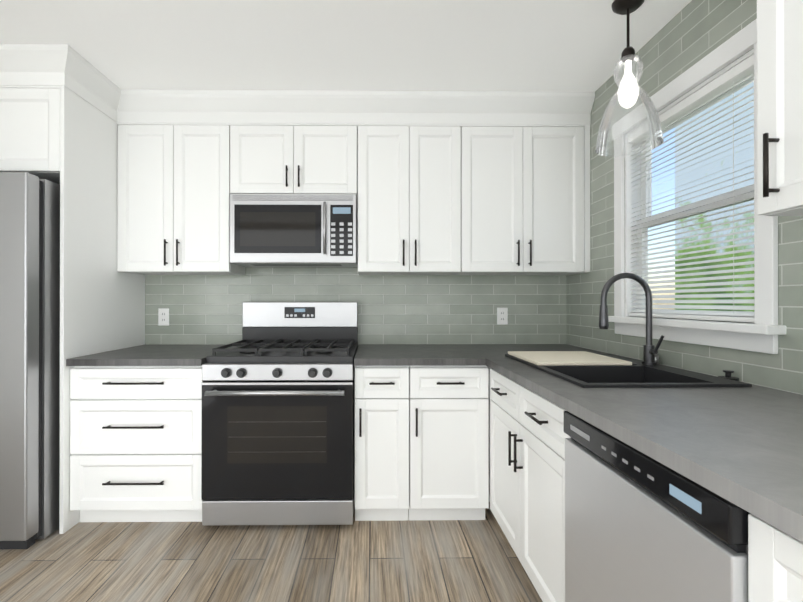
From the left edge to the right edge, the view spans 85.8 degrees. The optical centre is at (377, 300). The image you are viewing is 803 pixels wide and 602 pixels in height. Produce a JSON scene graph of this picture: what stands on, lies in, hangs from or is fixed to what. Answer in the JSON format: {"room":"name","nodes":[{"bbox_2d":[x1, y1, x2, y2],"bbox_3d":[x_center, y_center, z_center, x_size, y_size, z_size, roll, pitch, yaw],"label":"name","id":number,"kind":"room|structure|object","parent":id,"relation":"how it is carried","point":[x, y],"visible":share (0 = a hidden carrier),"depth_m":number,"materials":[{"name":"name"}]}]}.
{"room":"kitchen","nodes":[
{"label":"kitchen","id":0,"kind":"room"},
{"bbox_2d":[0,501,542,601],"bbox_3d":[-0.982,1.180,0.340,4.800,0.060,5.350,0,0,-1],"label":"floor","id":1,"kind":"structure","parent":0,"point":[408,560],"depth_m":1.89,"materials":[{"name":"brown wood"}]},
{"bbox_2d":[0,172,59,548],"bbox_3d":[-2.047,0.284,2.389,0.885,1.745,0.976,0,0,-1],"label":"refrigerator","id":2,"kind":"object","parent":1,"relation":"on","point":[29,351],"visible":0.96,"depth_m":1.99,"materials":[{"name":"silver metal"}]},
{"bbox_2d":[0,85,144,533],"bbox_3d":[-2.046,-0.043,2.503,0.970,2.398,0.802,0,0,-1],"label":"tall cabinet","id":3,"kind":"object","parent":1,"relation":"on","point":[65,138],"visible":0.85,"depth_m":2.24,"materials":[{"name":"white wood"}]},
{"bbox_2d":[70,366,203,521],"bbox_3d":[-1.223,0.743,2.547,0.670,0.828,0.726,0,0,-1],"label":"base cabinet","id":4,"kind":"object","parent":1,"relation":"on","point":[136,431],"depth_m":2.19,"materials":[{"name":"white wood"}]},
{"bbox_2d":[66,344,236,365],"bbox_3d":[-1.224,0.309,2.535,0.672,0.035,0.751,0,0,-1],"label":"countertop","id":5,"kind":"structure","parent":4,"relation":"on","point":[147,354],"depth_m":2.26,"materials":[{"name":"stone"}]},
{"bbox_2d":[201,302,357,525],"bbox_3d":[-0.505,0.581,2.499,0.756,1.152,0.807,0,0,-1],"label":"range","id":6,"kind":"object","parent":1,"relation":"on","point":[278,415],"visible":1,"depth_m":2.16,"materials":[{"name":"silver metal"}]},
{"bbox_2d":[355,366,425,520],"bbox_3d":[0.049,0.743,2.561,0.339,0.828,0.726,0,0,-1],"label":"base cabinet","id":7,"kind":"object","parent":1,"relation":"on","point":[421,442],"depth_m":2.20,"materials":[{"name":"white wood"}]},
{"bbox_2d":[426,365,488,519],"bbox_3d":[0.334,0.743,2.564,0.463,0.828,0.726,0,0,-1],"label":"base cabinet","id":8,"kind":"object","parent":1,"relation":"on","point":[457,401],"depth_m":2.21,"materials":[{"name":"white wood"}]},
{"bbox_2d":[354,344,481,365],"bbox_3d":[0.209,0.309,2.551,0.661,0.035,0.751,0,0,-1],"label":"countertop","id":9,"kind":"structure","parent":8,"relation":"on","point":[366,354],"depth_m":2.30,"materials":[{"name":"stone"}]},
{"bbox_2d":[564,411,750,601],"bbox_3d":[0.921,0.740,0.998,0.720,0.824,0.607,0,0,-1],"label":"dishwasher","id":10,"kind":"object","parent":1,"relation":"on","point":[640,526],"visible":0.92,"depth_m":0.93,"materials":[{"name":"silver metal"}]},
{"bbox_2d":[748,514,802,601],"bbox_3d":[0.953,0.736,0.380,0.721,0.828,0.623,0,0,-1],"label":"base cabinet","id":11,"kind":"object","parent":1,"relation":"on","point":[775,557],"depth_m":0.64,"materials":[{"name":"white wood"}]},
{"bbox_2d":[490,344,597,351],"bbox_3d":[0.944,0.309,2.600,0.510,0.035,0.671,0,0,-1],"label":"countertop","id":12,"kind":"structure","parent":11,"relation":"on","point":[501,347],"depth_m":2.71,"materials":[{"name":"stone"}]},
{"bbox_2d":[466,344,802,541],"bbox_3d":[0.928,0.306,1.492,0.746,0.035,2.886,0,0,-1],"label":"countertop","id":13,"kind":"structure","parent":11,"relation":"on","point":[741,447],"depth_m":0.98,"materials":[{"name":"stone"}]},
{"bbox_2d":[505,354,751,387],"bbox_3d":[0.961,0.391,1.859,0.566,0.224,0.846,0,0,-1],"label":"sink basin","id":14,"kind":"object","parent":13,"relation":"in","point":[636,373],"visible":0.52,"depth_m":1.80,"materials":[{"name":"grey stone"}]},
{"bbox_2d":[508,351,631,365],"bbox_3d":[0.889,0.270,2.057,0.410,0.016,0.409,0,0,-1],"label":"cutting board","id":15,"kind":"object","parent":14,"relation":"on","point":[562,358],"visible":1,"depth_m":1.97,"materials":[{"name":"beige wood"}]},
{"bbox_2d":[599,273,663,364],"bbox_3d":[1.097,0.076,1.866,0.250,0.402,0.110,0,0,-1],"label":"faucet","id":16,"kind":"object","parent":13,"relation":"on","point":[650,350],"visible":1,"depth_m":1.88,"materials":[{"name":"grey metal"}]},
{"bbox_2d":[655,353,658,363],"bbox_3d":[1.275,0.262,1.983,0.031,0.054,0.032,0,0,-1],"label":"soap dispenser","id":17,"kind":"object","parent":13,"relation":"on","point":[657,358],"visible":0.31,"depth_m":1.97,"materials":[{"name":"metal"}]},
{"bbox_2d":[718,370,738,380],"bbox_3d":[1.275,0.271,1.568,0.059,0.036,0.060,0,0,-1],"label":"stopper","id":18,"kind":"object","parent":13,"relation":"on","point":[728,374],"visible":0.71,"depth_m":1.56,"materials":[{"name":"black plastic"}]},
{"bbox_2d":[0,0,691,91],"bbox_3d":[-0.982,-1.280,0.347,4.800,0.060,5.350,0,0,-1],"label":"ceiling","id":19,"kind":"structure","parent":0,"point":[482,45],"depth_m":2.06,"materials":[{"name":"white paint"}]},
{"bbox_2d":[595,0,663,156],"bbox_3d":[1.042,-0.943,1.794,0.245,0.604,0.245,0,0,-1],"label":"pendant light","id":20,"kind":"object","parent":19,"relation":"hanging from","point":[630,90],"visible":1,"depth_m":1.79,"materials":[{"name":"clear glass"}]},
{"bbox_2d":[145,267,566,344],"bbox_3d":[-1.011,-0.042,2.969,4.800,2.400,0.100,0,0,-1],"label":"wall","id":21,"kind":"structure","parent":0,"point":[412,309],"depth_m":2.93,"materials":[{"name":"tile"}]},
{"bbox_2d":[158,308,168,325],"bbox_3d":[-1.440,0.108,2.909,0.072,0.116,0.008,0,0,-1],"label":"electrical outlet plate","id":22,"kind":"object","parent":21,"relation":"attached to","point":[163,316],"visible":1,"depth_m":2.91,"materials":[{"name":"white plastic"}]},
{"bbox_2d":[117,123,232,274],"bbox_3d":[-1.226,-0.708,2.752,0.674,1.066,0.327,0,0,-1],"label":"upper cabinet","id":23,"kind":"object","parent":21,"relation":"attached to","point":[175,180],"depth_m":2.59,"materials":[{"name":"white wood"}]},
{"bbox_2d":[233,123,296,274],"bbox_3d":[-0.727,-0.708,2.757,0.441,1.066,0.327,0,0,-1],"label":"upper cabinet","id":24,"kind":"object","parent":21,"relation":"attached to","point":[264,154],"depth_m":2.60,"materials":[{"name":"white wood"}]},
{"bbox_2d":[297,123,368,274],"bbox_3d":[-0.286,-0.708,2.762,0.441,1.066,0.327,0,0,-1],"label":"upper cabinet","id":25,"kind":"object","parent":21,"relation":"attached to","point":[331,158],"depth_m":2.60,"materials":[{"name":"white wood"}]},
{"bbox_2d":[229,194,357,267],"bbox_3d":[-0.506,-0.433,2.726,0.756,0.415,0.390,0,0,-1],"label":"microwave","id":26,"kind":"object","parent":25,"relation":"attached to","point":[293,230],"visible":1,"depth_m":2.57,"materials":[{"name":"silver metal"}]},
{"bbox_2d":[369,124,472,274],"bbox_3d":[0.220,-0.708,2.767,0.686,1.066,0.327,0,0,-1],"label":"upper cabinet","id":27,"kind":"object","parent":21,"relation":"attached to","point":[421,175],"depth_m":2.61,"materials":[{"name":"white wood"}]},
{"bbox_2d":[497,308,507,324],"bbox_3d":[0.850,0.103,2.934,0.072,0.116,0.008,0,0,-1],"label":"electrical outlet plate","id":28,"kind":"object","parent":21,"relation":"attached to","point":[502,316],"visible":1,"depth_m":2.93,"materials":[{"name":"white plastic"}]},
{"bbox_2d":[473,124,589,274],"bbox_3d":[0.868,-0.708,2.774,0.842,1.066,0.327,0,0,-1],"label":"upper cabinet","id":29,"kind":"object","parent":21,"relation":"attached to","point":[473,199],"depth_m":2.62,"materials":[{"name":"white wood"}]},
{"bbox_2d":[0,44,594,124],"bbox_3d":[-0.618,-1.155,2.347,3.822,0.172,0.498,0,0,-1],"label":"crown molding","id":30,"kind":"structure","parent":29,"relation":"attached to","point":[71,69],"depth_m":2.56,"materials":[{"name":"white wood"}]},
{"bbox_2d":[566,0,802,394],"bbox_3d":[1.368,-0.050,0.370,0.100,2.400,5.150,0,0,-1],"label":"wall","id":31,"kind":"structure","parent":0,"point":[688,35],"depth_m":1.85,"materials":[{"name":"tile"}]},
{"bbox_2d":[608,19,785,353],"bbox_3d":[1.321,-0.390,1.868,0.170,1.130,0.975,0,0,-1],"label":"window","id":32,"kind":"structure","parent":31,"relation":"in","point":[763,331],"depth_m":1.78,"materials":[{"name":"white"}]},
{"bbox_2d":[628,54,753,322],"bbox_3d":[1.328,-0.391,1.868,0.046,0.937,0.749,0,0,-1],"label":"window blinds","id":33,"kind":"object","parent":32,"relation":"attached to","point":[726,80],"visible":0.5,"depth_m":1.76,"materials":[{"name":"white plastic"}]},
{"bbox_2d":[757,0,802,215],"bbox_3d":[1.131,-0.734,0.606,0.362,1.026,1.024,0,0,-1],"label":"upper cabinet","id":34,"kind":"object","parent":31,"relation":"attached to","point":[779,107],"visible":1,"depth_m":1.05,"materials":[{"name":"white wood"}]},
{"label":"outside","id":35,"kind":"structure","parent":0,"visible":0},
{"bbox_2d":[675,82,753,311],"bbox_3d":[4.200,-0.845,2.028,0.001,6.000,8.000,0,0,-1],"label":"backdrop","id":36,"kind":"structure","parent":35,"point":[718,161],"depth_m":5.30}
]}

